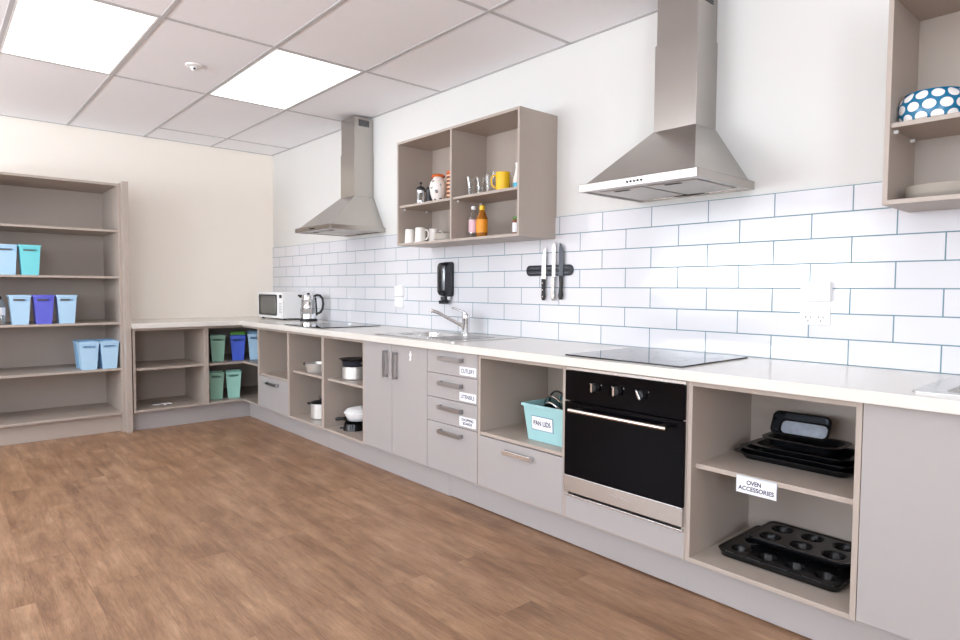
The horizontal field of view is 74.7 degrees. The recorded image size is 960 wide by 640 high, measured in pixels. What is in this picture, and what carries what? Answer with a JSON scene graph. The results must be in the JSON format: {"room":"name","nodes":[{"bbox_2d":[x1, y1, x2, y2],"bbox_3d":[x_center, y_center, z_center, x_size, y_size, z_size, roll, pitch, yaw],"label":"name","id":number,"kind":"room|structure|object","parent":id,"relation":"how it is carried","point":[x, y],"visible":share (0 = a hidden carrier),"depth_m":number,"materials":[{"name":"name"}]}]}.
{"room":"teaching kitchen","nodes":[
{"label":"teaching kitchen","id":0,"kind":"room"},
{"bbox_2d":[0,116,272,318],"bbox_3d":[-4.567,-0.409,4.720,6.400,2.700,0.100,-2,4,-41],"label":"wall","id":1,"kind":"structure","parent":0,"point":[201,217],"depth_m":6.08,"materials":[{"name":"beige paint"}]},
{"bbox_2d":[0,0,657,155],"bbox_3d":[-1.486,-1.476,1.174,6.400,0.024,9.400,-2,4,-41],"label":"ceiling","id":2,"kind":"structure","parent":0,"point":[406,52],"depth_m":3.82,"materials":[{"name":"white tile"}]},
{"bbox_2d":[0,0,158,73],"bbox_3d":[-2.267,-1.611,3.508,0.581,0.054,1.168,-2,4,-41],"label":"ceiling light","id":3,"kind":"object","parent":2,"relation":"attached to","point":[92,35],"visible":0.89,"depth_m":3.46,"materials":[{"name":"white plastic"}]},
{"bbox_2d":[185,62,202,71],"bbox_3d":[-1.805,-1.589,3.970,0.104,0.037,0.104,-2,4,-41],"label":"smoke detector","id":4,"kind":"object","parent":2,"relation":"attached to","point":[194,66],"visible":1,"depth_m":3.95,"materials":[{"name":"white plastic"}]},
{"bbox_2d":[209,49,361,109],"bbox_3d":[-1.362,-1.645,4.304,0.581,0.054,1.168,-2,4,-41],"label":"ceiling light","id":5,"kind":"object","parent":2,"relation":"attached to","point":[281,79],"visible":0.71,"depth_m":4.23,"materials":[{"name":"white plastic"}]},
{"bbox_2d":[0,416,811,639],"bbox_3d":[-1.502,1.169,1.304,6.400,0.080,9.400,-2,4,-41],"label":"floor","id":6,"kind":"structure","parent":0,"point":[246,527],"depth_m":2.78,"materials":[{"name":"brown wood"}]},
{"bbox_2d":[0,172,132,445],"bbox_3d":[-3.607,-0.093,5.001,1.314,2.052,0.775,-2,4,-41],"label":"shelving","id":7,"kind":"object","parent":6,"relation":"on","point":[81,227],"visible":0.94,"depth_m":5.25,"materials":[{"name":"beige laminate"}]},
{"bbox_2d":[0,244,17,274],"bbox_3d":[-3.584,-0.456,4.751,0.140,0.227,0.160,-2,4,-41],"label":"tub","id":8,"kind":"object","parent":7,"relation":"on","point":[7,257],"visible":1,"depth_m":4.71,"materials":[{"name":"blue plastic"}]},
{"bbox_2d":[6,295,31,324],"bbox_3d":[-3.518,-0.079,4.803,0.142,0.224,0.160,-2,4,-41],"label":"tub","id":9,"kind":"object","parent":7,"relation":"on","point":[19,311],"visible":1,"depth_m":4.75,"materials":[{"name":"blue plastic"}]},
{"bbox_2d":[17,244,40,274],"bbox_3d":[-3.464,-0.459,4.830,0.142,0.227,0.160,-2,4,-41],"label":"tub","id":10,"kind":"object","parent":7,"relation":"on","point":[29,261],"visible":0.97,"depth_m":4.78,"materials":[{"name":"teal plastic"}]},
{"bbox_2d":[31,295,54,323],"bbox_3d":[-3.407,-0.084,4.900,0.142,0.224,0.160,-2,4,-41],"label":"tub","id":11,"kind":"object","parent":7,"relation":"on","point":[42,310],"visible":0.97,"depth_m":4.85,"materials":[{"name":"plastic"}]},
{"bbox_2d":[54,295,76,323],"bbox_3d":[-3.295,-0.088,4.999,0.142,0.224,0.160,-2,4,-41],"label":"tub","id":12,"kind":"object","parent":7,"relation":"on","point":[65,310],"visible":0.97,"depth_m":4.95,"materials":[{"name":"blue plastic"}]},
{"bbox_2d":[72,339,94,367],"bbox_3d":[-3.299,0.281,5.240,0.144,0.224,0.160,-2,4,-41],"label":"tub","id":13,"kind":"object","parent":7,"relation":"on","point":[73,341],"visible":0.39,"depth_m":5.21,"materials":[{"name":"blue plastic"}]},
{"bbox_2d":[76,341,99,369],"bbox_3d":[-3.188,0.288,5.114,0.144,0.224,0.160,-2,4,-41],"label":"tub","id":14,"kind":"object","parent":7,"relation":"on","point":[87,356],"visible":1,"depth_m":5.07,"materials":[{"name":"blue plastic"}]},
{"bbox_2d":[98,340,119,368],"bbox_3d":[-3.081,0.284,5.208,0.144,0.224,0.160,-2,4,-41],"label":"tub","id":15,"kind":"object","parent":7,"relation":"on","point":[108,355],"visible":0.91,"depth_m":5.16,"materials":[{"name":"blue plastic"}]},
{"bbox_2d":[133,401,249,430],"bbox_3d":[-2.529,0.833,5.584,1.001,0.157,0.017,-2,4,-41],"label":"board","id":16,"kind":"object","parent":6,"relation":"on","point":[186,415],"visible":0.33,"depth_m":5.54,"materials":[{"name":"beige laminate"}]},
{"bbox_2d":[131,326,206,412],"bbox_3d":[-2.830,0.400,5.591,0.584,0.702,0.573,-2,4,-41],"label":"base cabinet","id":17,"kind":"object","parent":16,"relation":"on","point":[169,365],"visible":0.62,"depth_m":5.76,"materials":[{"name":"beige laminate"}]},
{"bbox_2d":[135,359,203,370],"bbox_3d":[-2.832,0.395,5.594,0.548,0.018,0.550,-2,4,-41],"label":"shelf","id":18,"kind":"object","parent":17,"relation":"attached to","point":[140,364],"depth_m":5.58,"materials":[{"name":"beige laminate"}]},
{"bbox_2d":[250,403,328,446],"bbox_3d":[-1.643,0.851,5.322,0.018,0.157,1.546,-2,4,-41],"label":"board","id":19,"kind":"object","parent":6,"relation":"on","point":[313,433],"visible":0.56,"depth_m":5.22,"materials":[{"name":"beige laminate"}]},
{"bbox_2d":[206,325,258,405],"bbox_3d":[-2.199,0.382,6.028,0.939,0.702,1.112,-2,4,-41],"label":"base cabinet","id":20,"kind":"object","parent":19,"relation":"on","point":[249,386],"visible":0.31,"depth_m":6.30,"materials":[{"name":"beige laminate"}]},
{"bbox_2d":[209,370,224,399],"bbox_3d":[-2.447,0.601,5.825,0.144,0.247,0.160,-1,3,-27],"label":"tub","id":21,"kind":"object","parent":20,"relation":"on","point":[216,378],"visible":0.84,"depth_m":5.77,"materials":[{"name":"green plastic"}]},
{"bbox_2d":[208,334,225,361],"bbox_3d":[-2.431,0.258,5.820,0.140,0.237,0.160,-1,3,-27],"label":"tub","id":22,"kind":"object","parent":20,"relation":"on","point":[217,347],"visible":1,"depth_m":5.76,"materials":[{"name":"green plastic"}]},
{"bbox_2d":[225,369,241,397],"bbox_3d":[-2.319,0.598,5.911,0.144,0.247,0.160,-1,3,-24],"label":"tub","id":23,"kind":"object","parent":20,"relation":"on","point":[233,377],"visible":1,"depth_m":5.85,"materials":[{"name":"green plastic"}]},
{"bbox_2d":[209,353,257,365],"bbox_3d":[-2.198,0.377,6.035,0.913,0.018,1.086,-2,4,-41],"label":"shelf","id":24,"kind":"object","parent":20,"relation":"attached to","point":[227,356],"depth_m":5.78,"materials":[{"name":"beige laminate"}]},
{"bbox_2d":[229,335,245,359],"bbox_3d":[-2.283,0.259,5.924,0.140,0.227,0.160,-1,3,-24],"label":"tub","id":25,"kind":"object","parent":20,"relation":"on","point":[237,346],"visible":1,"depth_m":5.87,"materials":[{"name":"blue plastic"}]},
{"bbox_2d":[247,333,257,359],"bbox_3d":[-2.144,0.249,5.993,0.140,0.242,0.160,-1,3,-21],"label":"tub","id":26,"kind":"object","parent":20,"relation":"on","point":[252,342],"visible":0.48,"depth_m":5.92,"materials":[{"name":"blue plastic"}]},
{"bbox_2d":[131,316,959,414],"bbox_3d":[-0.414,0.143,3.542,1.536,0.040,7.200,-2,4,-41],"label":"countertop","id":27,"kind":"structure","parent":20,"relation":"on","point":[868,385],"depth_m":2.48,"materials":[{"name":"white laminate"}]},
{"bbox_2d":[258,292,311,319],"bbox_3d":[-1.905,-0.143,6.126,0.303,0.260,0.577,-2,4,-41],"label":"microwave","id":28,"kind":"object","parent":27,"relation":"on","point":[282,305],"visible":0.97,"depth_m":5.91,"materials":[{"name":"white plastic"}]},
{"bbox_2d":[298,293,323,320],"bbox_3d":[-1.544,-0.120,5.728,0.191,0.257,0.179,-2,4,-41],"label":"kettle","id":29,"kind":"object","parent":27,"relation":"on","point":[306,314],"visible":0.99,"depth_m":5.67,"materials":[{"name":"silver metal"}]},
{"bbox_2d":[285,322,380,328],"bbox_3d":[-1.195,0.040,5.074,0.527,0.006,0.625,-2,4,-41],"label":"cooktop","id":30,"kind":"object","parent":27,"relation":"in","point":[328,324],"visible":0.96,"depth_m":4.99,"materials":[{"name":"black glass"}]},
{"bbox_2d":[375,330,517,341],"bbox_3d":[-0.231,0.176,3.998,0.518,0.163,0.838,-2,4,-41],"label":"sink","id":31,"kind":"object","parent":27,"relation":"in","point":[445,336],"visible":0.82,"depth_m":3.93,"materials":[{"name":"silver metal"}]},
{"bbox_2d":[429,307,470,333],"bbox_3d":[-0.197,0.003,4.134,0.282,0.175,0.068,0,3,-13],"label":"mixer tap","id":32,"kind":"object","parent":27,"relation":"on","point":[465,324],"visible":1,"depth_m":4.14,"materials":[{"name":"silver metal"}]},
{"bbox_2d":[461,313,470,333],"bbox_3d":[-0.093,0.023,4.160,0.068,0.134,0.068,-2,4,-41],"label":"tap","id":33,"kind":"object","parent":32,"relation":"on","point":[465,324],"depth_m":4.14,"materials":[{"name":"silver metal"}]},
{"bbox_2d":[565,347,747,367],"bbox_3d":[0.790,0.162,2.836,0.556,0.006,0.592,-2,4,-41],"label":"cooktop","id":34,"kind":"object","parent":27,"relation":"in","point":[671,358],"visible":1,"depth_m":2.78,"materials":[{"name":"black glass"}]},
{"bbox_2d":[912,376,959,396],"bbox_3d":[1.765,0.299,1.735,0.518,0.163,0.858,-2,4,-41],"label":"sink","id":35,"kind":"object","parent":27,"relation":"in","point":[950,386],"visible":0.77,"depth_m":1.96,"materials":[{"name":"silver metal"}]},
{"bbox_2d":[258,327,288,416],"bbox_3d":[-1.556,0.414,5.451,0.562,0.702,0.603,-2,4,-41],"label":"base cabinet","id":36,"kind":"object","parent":19,"relation":"on","point":[272,343],"visible":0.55,"depth_m":5.49,"materials":[{"name":"beige laminate"}]},
{"bbox_2d":[261,371,286,380],"bbox_3d":[-1.540,0.477,5.468,0.504,0.018,0.567,-2,4,-41],"label":"shelf","id":37,"kind":"object","parent":36,"relation":"attached to","point":[265,375],"depth_m":5.40,"materials":[{"name":"beige laminate"}]},
{"bbox_2d":[288,331,322,428],"bbox_3d":[-1.151,0.438,5.016,0.530,0.702,0.585,-2,4,-41],"label":"base cabinet","id":38,"kind":"object","parent":19,"relation":"on","point":[304,387],"visible":0.27,"depth_m":5.10,"materials":[{"name":"beige laminate"}]},
{"bbox_2d":[293,369,321,378],"bbox_3d":[-1.142,0.416,5.022,0.492,0.018,0.549,-2,4,-41],"label":"shelf","id":39,"kind":"object","parent":38,"relation":"attached to","point":[295,371],"depth_m":4.92,"materials":[{"name":"beige laminate"}]},
{"bbox_2d":[303,362,321,372],"bbox_3d":[-1.279,0.371,4.947,0.192,0.076,0.192,-2,4,-41],"label":"saucepan","id":40,"kind":"object","parent":38,"relation":"on","point":[312,367],"visible":0.73,"depth_m":4.87,"materials":[{"name":"metal"}]},
{"bbox_2d":[307,396,321,419],"bbox_3d":[-1.252,0.689,4.968,0.178,0.169,0.178,-2,4,-41],"label":"saucepan","id":41,"kind":"object","parent":38,"relation":"on","point":[316,405],"visible":0.59,"depth_m":4.89,"materials":[{"name":"metal"}]},
{"bbox_2d":[329,432,450,495],"bbox_3d":[-0.650,0.912,4.195,0.018,0.157,1.457,-2,4,-41],"label":"board","id":42,"kind":"object","parent":6,"relation":"on","point":[432,478],"visible":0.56,"depth_m":4.08,"materials":[{"name":"beige laminate"}]},
{"bbox_2d":[323,336,363,443],"bbox_3d":[-0.764,0.462,4.578,0.530,0.702,0.581,-2,4,-41],"label":"base cabinet","id":43,"kind":"object","parent":42,"relation":"on","point":[339,394],"visible":0.29,"depth_m":4.65,"materials":[{"name":"beige laminate"}]},
{"bbox_2d":[328,377,362,388],"bbox_3d":[-0.756,0.440,4.584,0.492,0.018,0.545,-2,4,-41],"label":"shelf","id":44,"kind":"object","parent":43,"relation":"attached to","point":[356,383],"depth_m":4.47,"materials":[{"name":"beige laminate"}]},
{"bbox_2d":[340,422,362,431],"bbox_3d":[-0.918,0.770,4.576,0.160,0.050,0.163,-2,4,-41],"label":"pan","id":45,"kind":"object","parent":43,"relation":"on","point":[347,427],"visible":0.65,"depth_m":4.51,"materials":[{"name":"black metal"}]},
{"bbox_2d":[335,416,362,423],"bbox_3d":[-0.889,0.727,4.596,0.260,0.032,0.252,-2,4,-41],"label":"frying pan","id":46,"kind":"object","parent":45,"relation":"on","point":[345,419],"visible":0.37,"depth_m":4.54,"materials":[{"name":"black metal"}]},
{"bbox_2d":[344,405,362,421],"bbox_3d":[-0.872,0.681,4.596,0.242,0.113,0.242,-2,4,-41],"label":"casserole dish","id":47,"kind":"object","parent":46,"relation":"on","point":[354,414],"visible":0.62,"depth_m":4.50,"materials":[{"name":"white ceramic"}]},
{"bbox_2d":[342,366,362,379],"bbox_3d":[-0.916,0.382,4.588,0.180,0.094,0.180,-2,4,-41],"label":"cooking pot","id":48,"kind":"object","parent":43,"relation":"on","point":[348,373],"visible":0.71,"depth_m":4.51,"materials":[{"name":"metal"}]},
{"bbox_2d":[339,357,362,366],"bbox_3d":[-0.888,0.309,4.553,0.220,0.054,0.302,-2,4,-41],"label":"frying pan","id":49,"kind":"object","parent":48,"relation":"on","point":[346,361],"visible":0.82,"depth_m":4.52,"materials":[{"name":"black metal"}]},
{"bbox_2d":[364,341,427,465],"bbox_3d":[-0.352,0.489,4.085,0.562,0.702,0.703,-2,4,-41],"label":"base cabinet","id":50,"kind":"object","parent":42,"relation":"on","point":[395,376],"visible":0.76,"depth_m":3.89,"materials":[{"name":"beige laminate"}]},
{"bbox_2d":[450,475,908,639],"bbox_3d":[0.852,1.002,2.493,0.018,0.151,3.083,-2,4,-41],"label":"toe kick","id":51,"kind":"object","parent":6,"relation":"on","point":[811,622],"visible":0.56,"depth_m":2.52,"materials":[{"name":"beige laminate"}]},
{"bbox_2d":[427,349,477,483],"bbox_3d":[0.029,0.512,3.655,0.562,0.702,0.445,-2,4,-41],"label":"base cabinet","id":52,"kind":"object","parent":51,"relation":"on","point":[452,377],"visible":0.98,"depth_m":3.47,"materials":[{"name":"beige laminate"}]},
{"bbox_2d":[478,355,565,516],"bbox_3d":[0.376,0.533,3.260,0.562,0.702,0.605,-2,4,-41],"label":"base cabinet","id":53,"kind":"object","parent":51,"relation":"on","point":[511,464],"visible":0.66,"depth_m":3.26,"materials":[{"name":"beige laminate"}]},
{"bbox_2d":[481,423,561,455],"bbox_3d":[0.386,0.599,3.272,0.520,0.018,0.569,-2,4,-41],"label":"shelf","id":54,"kind":"object","parent":53,"relation":"attached to","point":[515,434],"depth_m":3.19,"materials":[{"name":"beige laminate"}]},
{"bbox_2d":[521,396,562,446],"bbox_3d":[0.410,0.505,3.137,0.286,0.182,0.296,-2,4,-41],"label":"tub","id":55,"kind":"object","parent":53,"relation":"on","point":[544,424],"visible":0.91,"depth_m":3.06,"materials":[{"name":"teal plastic"}]},
{"bbox_2d":[543,402,558,408],"bbox_3d":[0.369,0.477,3.087,0.073,0.156,0.160,-2,3,-34],"label":"lid","id":56,"kind":"object","parent":55,"relation":"in","point":[547,404],"visible":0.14,"depth_m":3.08,"materials":[{"name":"metal"}]},
{"bbox_2d":[544,395,562,409],"bbox_3d":[0.388,0.461,3.124,0.086,0.181,0.190,-2,3,-34],"label":"lid","id":57,"kind":"object","parent":55,"relation":"in","point":[560,403],"visible":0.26,"depth_m":3.10,"materials":[{"name":"silver metal"}]},
{"bbox_2d":[565,366,688,559],"bbox_3d":[0.789,0.558,2.815,0.532,0.702,0.609,-2,4,-41],"label":"base cabinet","id":58,"kind":"object","parent":51,"relation":"on","point":[666,540],"visible":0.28,"depth_m":2.60,"materials":[{"name":"beige laminate"}]},
{"bbox_2d":[564,366,686,531],"bbox_3d":[0.762,0.515,2.788,0.576,0.600,0.597,-2,4,-41],"label":"oven","id":59,"kind":"object","parent":58,"relation":"in","point":[625,446],"visible":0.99,"depth_m":2.60,"materials":[{"name":"black glass"}]},
{"bbox_2d":[685,381,863,621],"bbox_3d":[1.174,0.583,2.351,0.492,0.702,0.594,-2,4,-41],"label":"base cabinet","id":60,"kind":"object","parent":51,"relation":"on","point":[729,493],"visible":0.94,"depth_m":2.44,"materials":[{"name":"beige laminate"}]},
{"bbox_2d":[696,450,853,504],"bbox_3d":[1.184,0.566,2.360,0.449,0.018,0.558,-2,4,-41],"label":"shelf","id":61,"kind":"object","parent":60,"relation":"attached to","point":[749,472],"depth_m":2.26,"materials":[{"name":"beige laminate"}]},
{"bbox_2d":[718,525,850,591],"bbox_3d":[1.194,0.899,2.393,0.361,0.031,0.441,-2,4,-41],"label":"muffin tin","id":62,"kind":"object","parent":60,"relation":"on","point":[828,578],"visible":0.54,"depth_m":2.31,"materials":[{"name":"black metal"}]},
{"bbox_2d":[748,521,851,569],"bbox_3d":[1.256,0.865,2.420,0.236,0.031,0.371,-2,4,-41],"label":"muffin tin","id":63,"kind":"object","parent":62,"relation":"on","point":[834,552],"visible":0.96,"depth_m":2.41,"materials":[{"name":"black metal"}]},
{"bbox_2d":[734,447,853,477],"bbox_3d":[1.241,0.538,2.428,0.261,0.029,0.446,-2,4,-41],"label":"tray","id":64,"kind":"object","parent":60,"relation":"on","point":[840,474],"visible":0.44,"depth_m":2.34,"materials":[{"name":"black metal"}]},
{"bbox_2d":[740,438,854,470],"bbox_3d":[1.252,0.520,2.430,0.251,0.025,0.426,-2,4,-41],"label":"tray","id":65,"kind":"object","parent":64,"relation":"on","point":[849,465],"visible":0.43,"depth_m":2.36,"materials":[{"name":"black metal"}]},
{"bbox_2d":[751,437,854,463],"bbox_3d":[1.260,0.504,2.430,0.226,0.025,0.366,-2,4,-44],"label":"tray","id":66,"kind":"object","parent":65,"relation":"on","point":[847,454],"visible":0.6,"depth_m":2.39,"materials":[{"name":"black metal"}]},
{"bbox_2d":[762,431,851,455],"bbox_3d":[1.262,0.481,2.437,0.176,0.037,0.296,-2,4,-43],"label":"tin","id":67,"kind":"object","parent":66,"relation":"on","point":[829,447],"visible":0.88,"depth_m":2.42,"materials":[{"name":"black metal"}]},
{"bbox_2d":[770,410,831,440],"bbox_3d":[1.236,0.406,2.415,0.081,0.092,0.212,-2,4,-44],"label":"tin","id":68,"kind":"object","parent":67,"relation":"on","point":[801,425],"visible":1,"depth_m":2.43,"materials":[{"name":"black metal"}]},
{"bbox_2d":[856,403,959,639],"bbox_3d":[1.696,0.614,1.787,0.532,0.702,0.942,-2,4,-41],"label":"base cabinet","id":69,"kind":"object","parent":51,"relation":"on","point":[908,580],"visible":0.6,"depth_m":1.86,"materials":[{"name":"beige laminate"}]},
{"bbox_2d":[273,0,959,374],"bbox_3d":[0.867,-0.308,3.313,0.109,2.700,9.200,-2,4,-41],"label":"wall","id":70,"kind":"structure","parent":0,"point":[801,93],"depth_m":2.97,"materials":[{"name":"white tile"}]},
{"bbox_2d":[295,115,384,236],"bbox_3d":[-1.144,-1.179,5.113,0.499,0.936,0.597,-2,4,-41],"label":"range hood","id":71,"kind":"object","parent":70,"relation":"attached to","point":[356,213],"visible":1,"depth_m":5.10,"materials":[{"name":"metal"}]},
{"bbox_2d":[359,119,368,126],"bbox_3d":[-0.943,-1.599,5.113,0.095,0.050,0.002,-2,4,-41],"label":"vent grille","id":72,"kind":"object","parent":71,"relation":"attached to","point":[362,122],"depth_m":5.11,"materials":[{"name":"grey metal"}]},
{"bbox_2d":[394,297,403,306],"bbox_3d":[-0.633,-0.140,4.923,0.025,0.078,0.106,-2,4,-41],"label":"power socket","id":73,"kind":"object","parent":70,"relation":"attached to","point":[398,301],"visible":1,"depth_m":4.90,"materials":[{"name":"white plastic"}]},
{"bbox_2d":[394,286,404,295],"bbox_3d":[-0.632,-0.227,4.913,0.031,0.082,0.104,-2,4,-41],"label":"switch box","id":74,"kind":"object","parent":70,"relation":"attached to","point":[398,290],"visible":1,"depth_m":4.88,"materials":[{"name":"white plastic"}]},
{"bbox_2d":[437,262,453,303],"bbox_3d":[-0.249,-0.262,4.437,0.082,0.296,0.104,-2,4,-41],"label":"soap dispenser","id":75,"kind":"object","parent":70,"relation":"attached to","point":[445,270],"visible":1,"depth_m":4.41,"materials":[{"name":"black plastic"}]},
{"bbox_2d":[397,106,556,247],"bbox_3d":[-0.065,-0.855,4.041,0.310,0.714,1.207,-2,4,-41],"label":"upper cabinet","id":76,"kind":"object","parent":70,"relation":"attached to","point":[527,137],"visible":0.98,"depth_m":3.98,"materials":[{"name":"beige laminate"}]},
{"bbox_2d":[405,229,414,242],"bbox_3d":[-0.482,-0.584,4.405,0.091,0.098,0.085,-2,4,-41],"label":"mug","id":77,"kind":"object","parent":76,"relation":"on","point":[409,233],"visible":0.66,"depth_m":4.37,"materials":[{"name":"white ceramic"}]},
{"bbox_2d":[416,182,425,202],"bbox_3d":[-0.399,-0.874,4.347,0.086,0.160,0.062,2,3,27],"label":"press","id":78,"kind":"object","parent":76,"relation":"on","point":[420,190],"visible":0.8,"depth_m":4.33,"materials":[{"name":"silver glass"}]},
{"bbox_2d":[415,227,428,241],"bbox_3d":[-0.401,-0.582,4.317,0.080,0.104,0.107,-2,4,-41],"label":"mug","id":79,"kind":"object","parent":76,"relation":"on","point":[420,232],"visible":0.85,"depth_m":4.29,"materials":[{"name":"white ceramic"}]},
{"bbox_2d":[400,198,449,211],"bbox_3d":[-0.265,-0.780,4.269,0.282,0.016,0.575,-2,4,-41],"label":"shelf","id":80,"kind":"object","parent":76,"relation":"attached to","point":[441,205],"depth_m":4.34,"materials":[{"name":"beige laminate"}]},
{"bbox_2d":[428,229,442,240],"bbox_3d":[-0.312,-0.580,4.348,0.091,0.098,0.085,-2,4,-41],"label":"mug","id":81,"kind":"object","parent":76,"relation":"on","point":[432,232],"visible":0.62,"depth_m":4.32,"materials":[{"name":"white ceramic"}]},
{"bbox_2d":[429,174,446,200],"bbox_3d":[-0.280,-0.883,4.212,0.120,0.192,0.120,-2,4,-41],"label":"ginger jar","id":82,"kind":"object","parent":76,"relation":"on","point":[438,186],"visible":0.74,"depth_m":4.17,"materials":[{"name":"white ceramic"}]},
{"bbox_2d":[446,171,449,197],"bbox_3d":[-0.180,-0.883,4.167,0.086,0.198,0.086,-2,4,-41],"label":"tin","id":83,"kind":"object","parent":76,"relation":"on","point":[447,172],"visible":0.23,"depth_m":4.14,"materials":[{"name":"orange metal"}]},
{"bbox_2d":[469,206,476,232],"bbox_3d":[-0.041,-0.609,3.922,0.060,0.200,0.060,-2,4,-41],"label":"plastic bottle","id":84,"kind":"object","parent":76,"relation":"on","point":[472,223],"visible":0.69,"depth_m":3.90,"materials":[{"name":"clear plastic"}]},
{"bbox_2d":[476,205,487,236],"bbox_3d":[0.012,-0.604,3.862,0.072,0.197,0.072,-2,4,-41],"label":"plastic bottle","id":85,"kind":"object","parent":76,"relation":"on","point":[481,220],"visible":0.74,"depth_m":3.84,"materials":[{"name":"orange plastic"}]},
{"bbox_2d":[453,186,516,203],"bbox_3d":[0.129,-0.756,3.823,0.282,0.016,0.584,-2,4,-41],"label":"shelf","id":86,"kind":"object","parent":76,"relation":"attached to","point":[506,195],"depth_m":3.89,"materials":[{"name":"beige laminate"}]},
{"bbox_2d":[490,171,509,189],"bbox_3d":[0.128,-0.816,3.719,0.099,0.112,0.093,-2,4,-41],"label":"mug","id":87,"kind":"object","parent":76,"relation":"on","point":[502,177],"visible":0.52,"depth_m":3.69,"materials":[{"name":"yellow ceramic"}]},
{"bbox_2d":[512,216,516,232],"bbox_3d":[0.209,-0.547,3.648,0.044,0.107,0.044,-2,4,-41],"label":"spice jar","id":88,"kind":"object","parent":76,"relation":"on","point":[514,222],"visible":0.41,"depth_m":3.63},
{"bbox_2d":[513,162,516,186],"bbox_3d":[0.220,-0.830,3.624,0.060,0.150,0.060,-2,4,-41],"label":"bottle","id":89,"kind":"object","parent":76,"relation":"on","point":[515,174],"visible":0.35,"depth_m":3.61,"materials":[{"name":"white plastic"}]},
{"bbox_2d":[526,264,573,275],"bbox_3d":[0.410,-0.295,3.738,0.016,0.064,0.370,-2,4,-41],"label":"rack","id":90,"kind":"object","parent":70,"relation":"attached to","point":[536,270],"visible":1,"depth_m":3.73,"materials":[{"name":"grey"}]},
{"bbox_2d":[541,247,545,299],"bbox_3d":[0.379,-0.276,3.755,0.018,0.317,0.034,-2,4,-41],"label":"kitchen knife","id":91,"kind":"object","parent":90,"relation":"attached to","point":[543,281],"visible":1,"depth_m":3.75,"materials":[{"name":"metal"}]},
{"bbox_2d":[551,242,555,300],"bbox_3d":[0.432,-0.285,3.696,0.017,0.341,0.026,-2,4,-41],"label":"kitchen knife","id":92,"kind":"object","parent":90,"relation":"attached to","point":[553,278],"visible":1,"depth_m":3.69,"materials":[{"name":"metal"}]},
{"bbox_2d":[558,243,563,299],"bbox_3d":[0.470,-0.285,3.653,0.017,0.333,0.036,-2,4,-41],"label":"kitchen knife","id":93,"kind":"object","parent":90,"relation":"attached to","point":[561,251],"visible":1,"depth_m":3.65,"materials":[{"name":"black metal"}]},
{"bbox_2d":[273,181,959,374],"bbox_3d":[0.300,-0.252,3.884,0.009,0.726,7.600,-2,4,-41],"label":"tile backsplash","id":94,"kind":"structure","parent":70,"relation":"attached to","point":[718,276],"depth_m":3.00,"materials":[{"name":"white tile"}]},
{"bbox_2d":[579,0,753,202],"bbox_3d":[0.847,-1.057,2.855,0.499,0.936,0.600,-2,4,-41],"label":"range hood","id":95,"kind":"object","parent":70,"relation":"attached to","point":[685,156],"visible":1,"depth_m":2.86,"materials":[{"name":"metal"}]},
{"bbox_2d":[674,193,704,196],"bbox_3d":[1.001,-0.599,3.009,0.020,0.002,0.150,-2,4,-41],"label":"lamp","id":96,"kind":"object","parent":95,"relation":"on","point":[696,194],"depth_m":3.01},
{"bbox_2d":[800,306,830,325],"bbox_3d":[1.399,-0.019,2.628,0.013,0.079,0.118,-2,4,-41],"label":"power socket","id":97,"kind":"object","parent":70,"relation":"attached to","point":[809,315],"visible":1,"depth_m":2.62,"materials":[{"name":"white plastic"}]},
{"bbox_2d":[800,282,832,300],"bbox_3d":[1.397,-0.118,2.612,0.031,0.080,0.116,-2,4,-41],"label":"switch box","id":98,"kind":"object","parent":70,"relation":"attached to","point":[809,291],"visible":1,"depth_m":2.60,"materials":[{"name":"white plastic"}]},
{"bbox_2d":[882,0,959,212],"bbox_3d":[1.906,-0.734,1.808,0.310,0.714,1.205,-2,4,-41],"label":"upper cabinet","id":99,"kind":"object","parent":70,"relation":"attached to","point":[923,51],"visible":0.97,"depth_m":2.25,"materials":[{"name":"beige laminate"}]},
{"bbox_2d":[891,112,959,140],"bbox_3d":[1.708,-0.659,2.032,0.282,0.016,0.581,-2,4,-41],"label":"shelf","id":100,"kind":"object","parent":99,"relation":"attached to","point":[946,127],"depth_m":2.16,"materials":[{"name":"beige laminate"}]},
{"bbox_2d":[898,86,959,121],"bbox_3d":[1.552,-0.727,2.153,0.202,0.104,0.202,-2,4,-41],"label":"serving bowl","id":101,"kind":"object","parent":99,"relation":"on","point":[935,101],"visible":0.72,"depth_m":2.08,"materials":[{"name":"blue ceramic"}]},
{"bbox_2d":[904,190,959,197],"bbox_3d":[1.593,-0.420,2.153,0.234,0.016,0.234,-2,4,-41],"label":"dinner plate","id":102,"kind":"object","parent":99,"relation":"on","point":[936,193],"visible":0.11,"depth_m":2.09,"materials":[{"name":"white ceramic"}]},
{"bbox_2d":[904,188,959,196],"bbox_3d":[1.593,-0.427,2.153,0.234,0.016,0.234,-2,4,-41],"label":"dinner plate","id":103,"kind":"object","parent":102,"relation":"on","point":[944,189],"visible":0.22,"depth_m":2.09,"materials":[{"name":"white ceramic"}]},
{"bbox_2d":[904,185,959,193],"bbox_3d":[1.593,-0.435,2.152,0.234,0.016,0.234,-2,4,-41],"label":"dinner plate","id":104,"kind":"object","parent":103,"relation":"on","point":[955,186],"visible":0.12,"depth_m":2.09,"materials":[{"name":"white ceramic"}]},
{"bbox_2d":[904,183,959,191],"bbox_3d":[1.593,-0.442,2.152,0.234,0.016,0.234,-2,4,-41],"label":"dinner plate","id":105,"kind":"object","parent":104,"relation":"on","point":[950,184],"visible":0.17,"depth_m":2.09,"materials":[{"name":"white ceramic"}]},
{"bbox_2d":[905,181,959,189],"bbox_3d":[1.594,-0.450,2.152,0.234,0.016,0.234,-2,4,-41],"label":"dinner plate","id":106,"kind":"object","parent":105,"relation":"on","point":[945,182],"visible":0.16,"depth_m":2.09,"materials":[{"name":"white ceramic"}]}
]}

